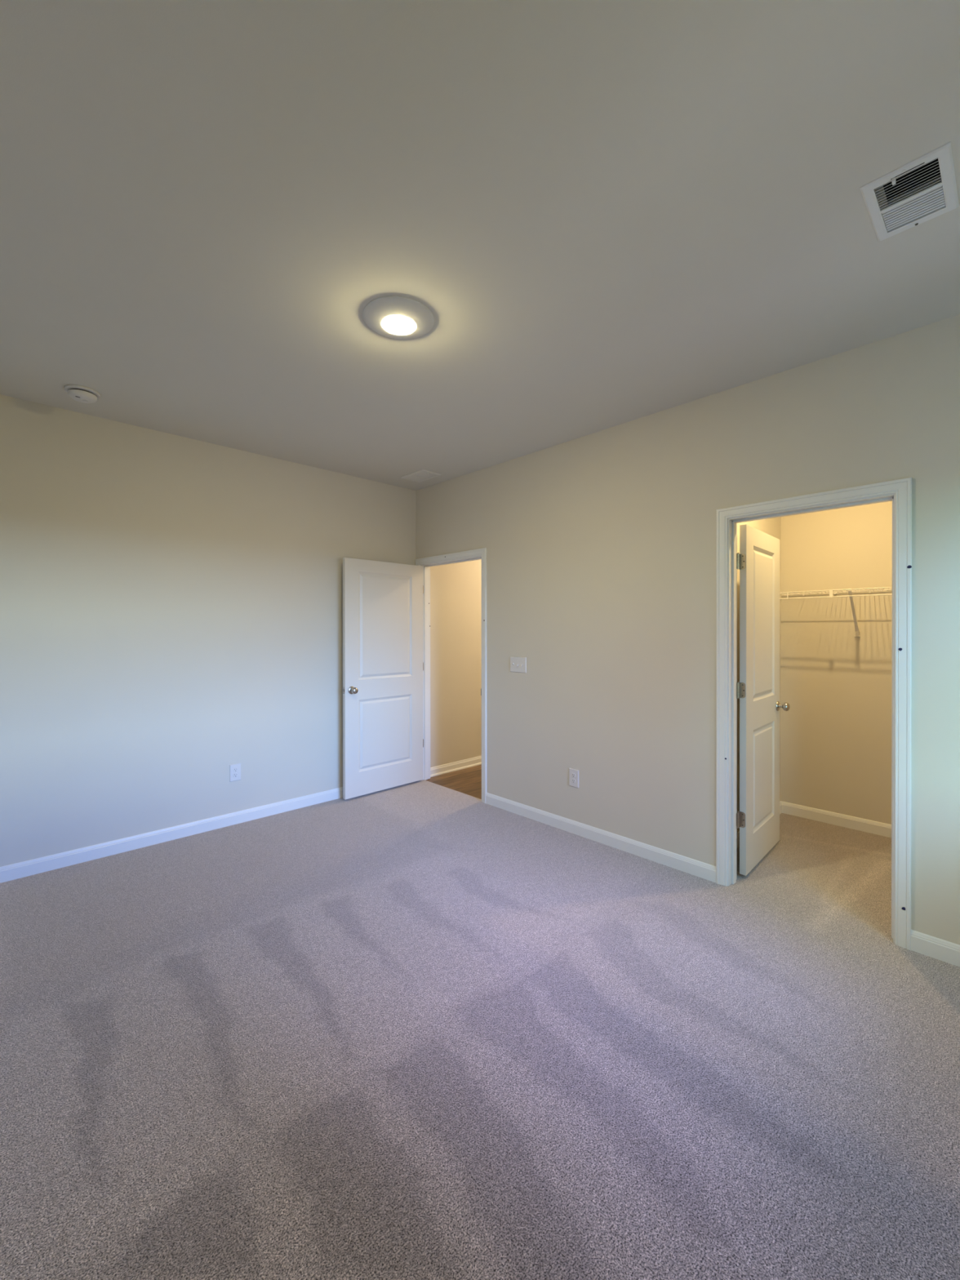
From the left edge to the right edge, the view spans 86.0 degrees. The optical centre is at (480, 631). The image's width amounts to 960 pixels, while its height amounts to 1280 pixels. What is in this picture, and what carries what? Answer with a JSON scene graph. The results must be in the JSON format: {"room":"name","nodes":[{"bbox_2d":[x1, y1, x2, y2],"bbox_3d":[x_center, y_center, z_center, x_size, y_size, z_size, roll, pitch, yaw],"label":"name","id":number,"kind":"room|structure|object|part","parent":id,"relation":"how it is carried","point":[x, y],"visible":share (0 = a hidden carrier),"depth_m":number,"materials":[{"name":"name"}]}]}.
{"room":"empty bedroom","nodes":[
{"label":"empty bedroom","id":0,"kind":"room"},
{"bbox_2d":[0,394,481,866],"bbox_3d":[-1.146,0.007,4.482,7.370,2.900,0.120,0,0,-44],"label":"wall","id":1,"kind":"structure","parent":0,"point":[171,605],"depth_m":3.49,"materials":[{"name":"paint"}]},
{"bbox_2d":[0,786,342,883],"bbox_3d":[-2.137,1.368,3.440,4.250,0.087,0.013,0,0,-44],"label":"baseboard","id":2,"kind":"structure","parent":1,"relation":"attached to","point":[45,864],"depth_m":3.41,"materials":[{"name":"paint"}]},
{"bbox_2d":[229,763,240,782],"bbox_3d":[-1.792,1.032,3.773,0.079,0.124,0.009,0,0,-44],"label":"wall outlet","id":3,"kind":"object","parent":1,"relation":"attached to","point":[234,769],"visible":1,"depth_m":3.77,"materials":[{"name":"white plastic"}]},
{"bbox_2d":[430,755,481,777],"bbox_3d":[0.485,1.370,5.954,2.785,0.086,0.026,0,0,-44],"label":"baseboard","id":4,"kind":"structure","parent":1,"relation":"attached to","point":[473,762],"depth_m":5.24,"materials":[{"name":"paint"}]},
{"bbox_2d":[426,764,481,799],"bbox_3d":[1.340,1.440,5.005,2.870,0.048,2.620,0,0,-44],"label":"floor","id":5,"kind":"structure","parent":0,"point":[468,781],"depth_m":4.89,"materials":[{"name":"brown wood"}]},
{"bbox_2d":[0,779,959,1279],"bbox_3d":[-0.058,1.413,2.362,5.850,0.001,4.550,0,0,-44],"label":"floor","id":6,"kind":"structure","parent":0,"point":[423,1029],"depth_m":1.68,"materials":[{"name":"carpet"}]},
{"bbox_2d":[0,0,959,490],"bbox_3d":[0.458,-1.389,2.824,7.350,0.100,4.690,0,0,-44],"label":"ceiling","id":7,"kind":"structure","parent":0,"point":[604,214],"depth_m":1.63,"materials":[{"name":"paint"}]},
{"bbox_2d":[63,384,100,403],"bbox_3d":[-2.208,-1.309,2.859,0.160,0.056,0.160,0,0,-44],"label":"smoke detector","id":8,"kind":"object","parent":7,"relation":"attached to","point":[80,393],"visible":1,"depth_m":2.82,"materials":[{"name":"white plastic"}]},
{"bbox_2d":[362,295,434,339],"bbox_3d":[-0.346,-1.312,2.196,0.300,0.048,0.300,0,0,-44],"label":"ceiling light","id":9,"kind":"object","parent":7,"relation":"attached to","point":[394,317],"visible":1,"depth_m":2.15,"materials":[{"name":"white glass"}]},
{"bbox_2d":[401,469,441,482],"bbox_3d":[-0.509,-1.413,4.439,0.202,0.180,0.306,0,0,-44],"label":"ceiling vent","id":10,"kind":"object","parent":7,"relation":"in","point":[422,475],"visible":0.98,"depth_m":4.43,"materials":[{"name":"white"}]},
{"bbox_2d":[859,141,959,241],"bbox_3d":[1.322,-1.406,1.580,0.306,0.180,0.202,0,0,-44],"label":"ceiling vent","id":11,"kind":"object","parent":7,"relation":"in","point":[939,162],"visible":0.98,"depth_m":1.60,"materials":[{"name":"metal"}]},
{"bbox_3d":[1.214,-1.321,1.510,0.015,0.012,0.008,0,0,-44],"label":"damper lever","id":12,"kind":"part","parent":11,"relation":"part of","materials":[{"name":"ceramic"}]},
{"bbox_2d":[415,314,959,945],"bbox_3d":[0.973,0.059,3.351,0.115,2.800,4.450,0,0,-44],"label":"wall","id":13,"kind":"structure","parent":0,"point":[601,546],"depth_m":3.09,"materials":[{"name":"paint"}]},
{"bbox_2d":[415,547,487,803],"bbox_3d":[-0.238,0.362,4.599,0.132,2.099,0.951,0,0,-44],"label":"door frame","id":14,"kind":"structure","parent":13,"relation":"attached to","point":[479,553],"depth_m":4.61,"materials":[{"name":"paint"}]},
{"bbox_2d":[342,557,423,799],"bbox_3d":[-0.825,0.387,4.560,0.866,2.000,0.178,0,0,-45],"label":"door","id":15,"kind":"structure","parent":14,"relation":"attached to","point":[383,664],"depth_m":4.50,"materials":[{"name":"paint"}]},
{"bbox_3d":[-1.067,0.488,4.287,0.065,0.065,0.013,0,0,-45],"label":"knob","id":16,"kind":"part","parent":15,"relation":"part of","materials":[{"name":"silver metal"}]},
{"bbox_2d":[510,656,526,672],"bbox_3d":[0.290,0.255,3.966,0.018,0.118,0.165,0,0,-44],"label":"light switch","id":17,"kind":"object","parent":13,"relation":"attached to","point":[518,664],"visible":1,"depth_m":3.96,"materials":[{"name":"white plastic"}]},
{"bbox_2d":[568,768,578,787],"bbox_3d":[0.655,1.023,3.595,0.009,0.124,0.079,0,0,-44],"label":"wall outlet","id":18,"kind":"object","parent":13,"relation":"attached to","point":[573,773],"visible":1,"depth_m":3.59,"materials":[{"name":"white plastic"}]},
{"bbox_2d":[485,792,715,882],"bbox_3d":[0.692,1.365,3.556,0.013,0.087,1.848,0,0,-44],"label":"baseboard","id":19,"kind":"structure","parent":13,"relation":"attached to","point":[689,865],"depth_m":3.37,"materials":[{"name":"paint"}]},
{"bbox_2d":[736,524,790,875],"bbox_3d":[1.724,0.389,3.169,0.178,2.000,0.765,0,0,44],"label":"door","id":20,"kind":"structure","parent":13,"relation":"in","point":[757,560],"depth_m":3.10,"materials":[{"name":"paint"}]},
{"bbox_3d":[1.958,0.488,3.379,0.013,0.065,0.065,0,0,44],"label":"knob","id":21,"kind":"part","parent":20,"relation":"part of","materials":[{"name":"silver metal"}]},
{"bbox_2d":[715,477,911,950],"bbox_3d":[1.661,0.364,2.624,0.132,2.094,0.842,0,0,-44],"label":"door frame","id":22,"kind":"structure","parent":13,"relation":"attached to","point":[899,491],"depth_m":2.46,"materials":[{"name":"paint"}]},
{"bbox_2d":[911,929,959,967],"bbox_3d":[2.192,1.369,1.997,0.013,0.087,0.804,0,0,-44],"label":"baseboard","id":23,"kind":"structure","parent":13,"relation":"attached to","point":[928,945],"depth_m":2.22,"materials":[{"name":"paint"}]},
{"bbox_2d":[737,516,781,832],"bbox_3d":[1.844,0.058,3.599,1.485,2.800,0.100,0,0,-44],"label":"wall","id":24,"kind":"structure","parent":0,"point":[771,526],"depth_m":3.55,"materials":[{"name":"paint"}]},
{"bbox_2d":[780,501,892,824],"bbox_3d":[2.985,0.058,3.413,0.100,2.800,1.750,0,0,-44],"label":"wall","id":25,"kind":"structure","parent":0,"point":[836,684],"depth_m":3.75,"materials":[{"name":"paint"}]},
{"bbox_2d":[736,800,891,848],"bbox_3d":[2.450,1.366,2.902,1.385,0.087,1.750,0,0,-44],"label":"baseboard","id":26,"kind":"structure","parent":25,"relation":"attached to","point":[881,828],"depth_m":3.73,"materials":[{"name":"paint"}]},
{"bbox_2d":[779,586,892,636],"bbox_3d":[2.832,-0.128,3.271,0.314,0.328,1.738,0,0,-44],"label":"wire shelf","id":27,"kind":"object","parent":25,"relation":"attached to","point":[850,592],"visible":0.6,"depth_m":3.57,"materials":[{"name":"metal"}]},
{"bbox_3d":[2.837,-0.281,3.269,0.005,0.005,1.728,0,0,-44],"label":"rod","id":28,"kind":"part","parent":27,"relation":"part of","materials":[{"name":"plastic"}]},
{"bbox_3d":[2.940,-0.282,3.368,0.006,0.006,1.728,0,0,-44],"label":"rod","id":29,"kind":"part","parent":27,"relation":"part of","materials":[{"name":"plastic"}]}
]}

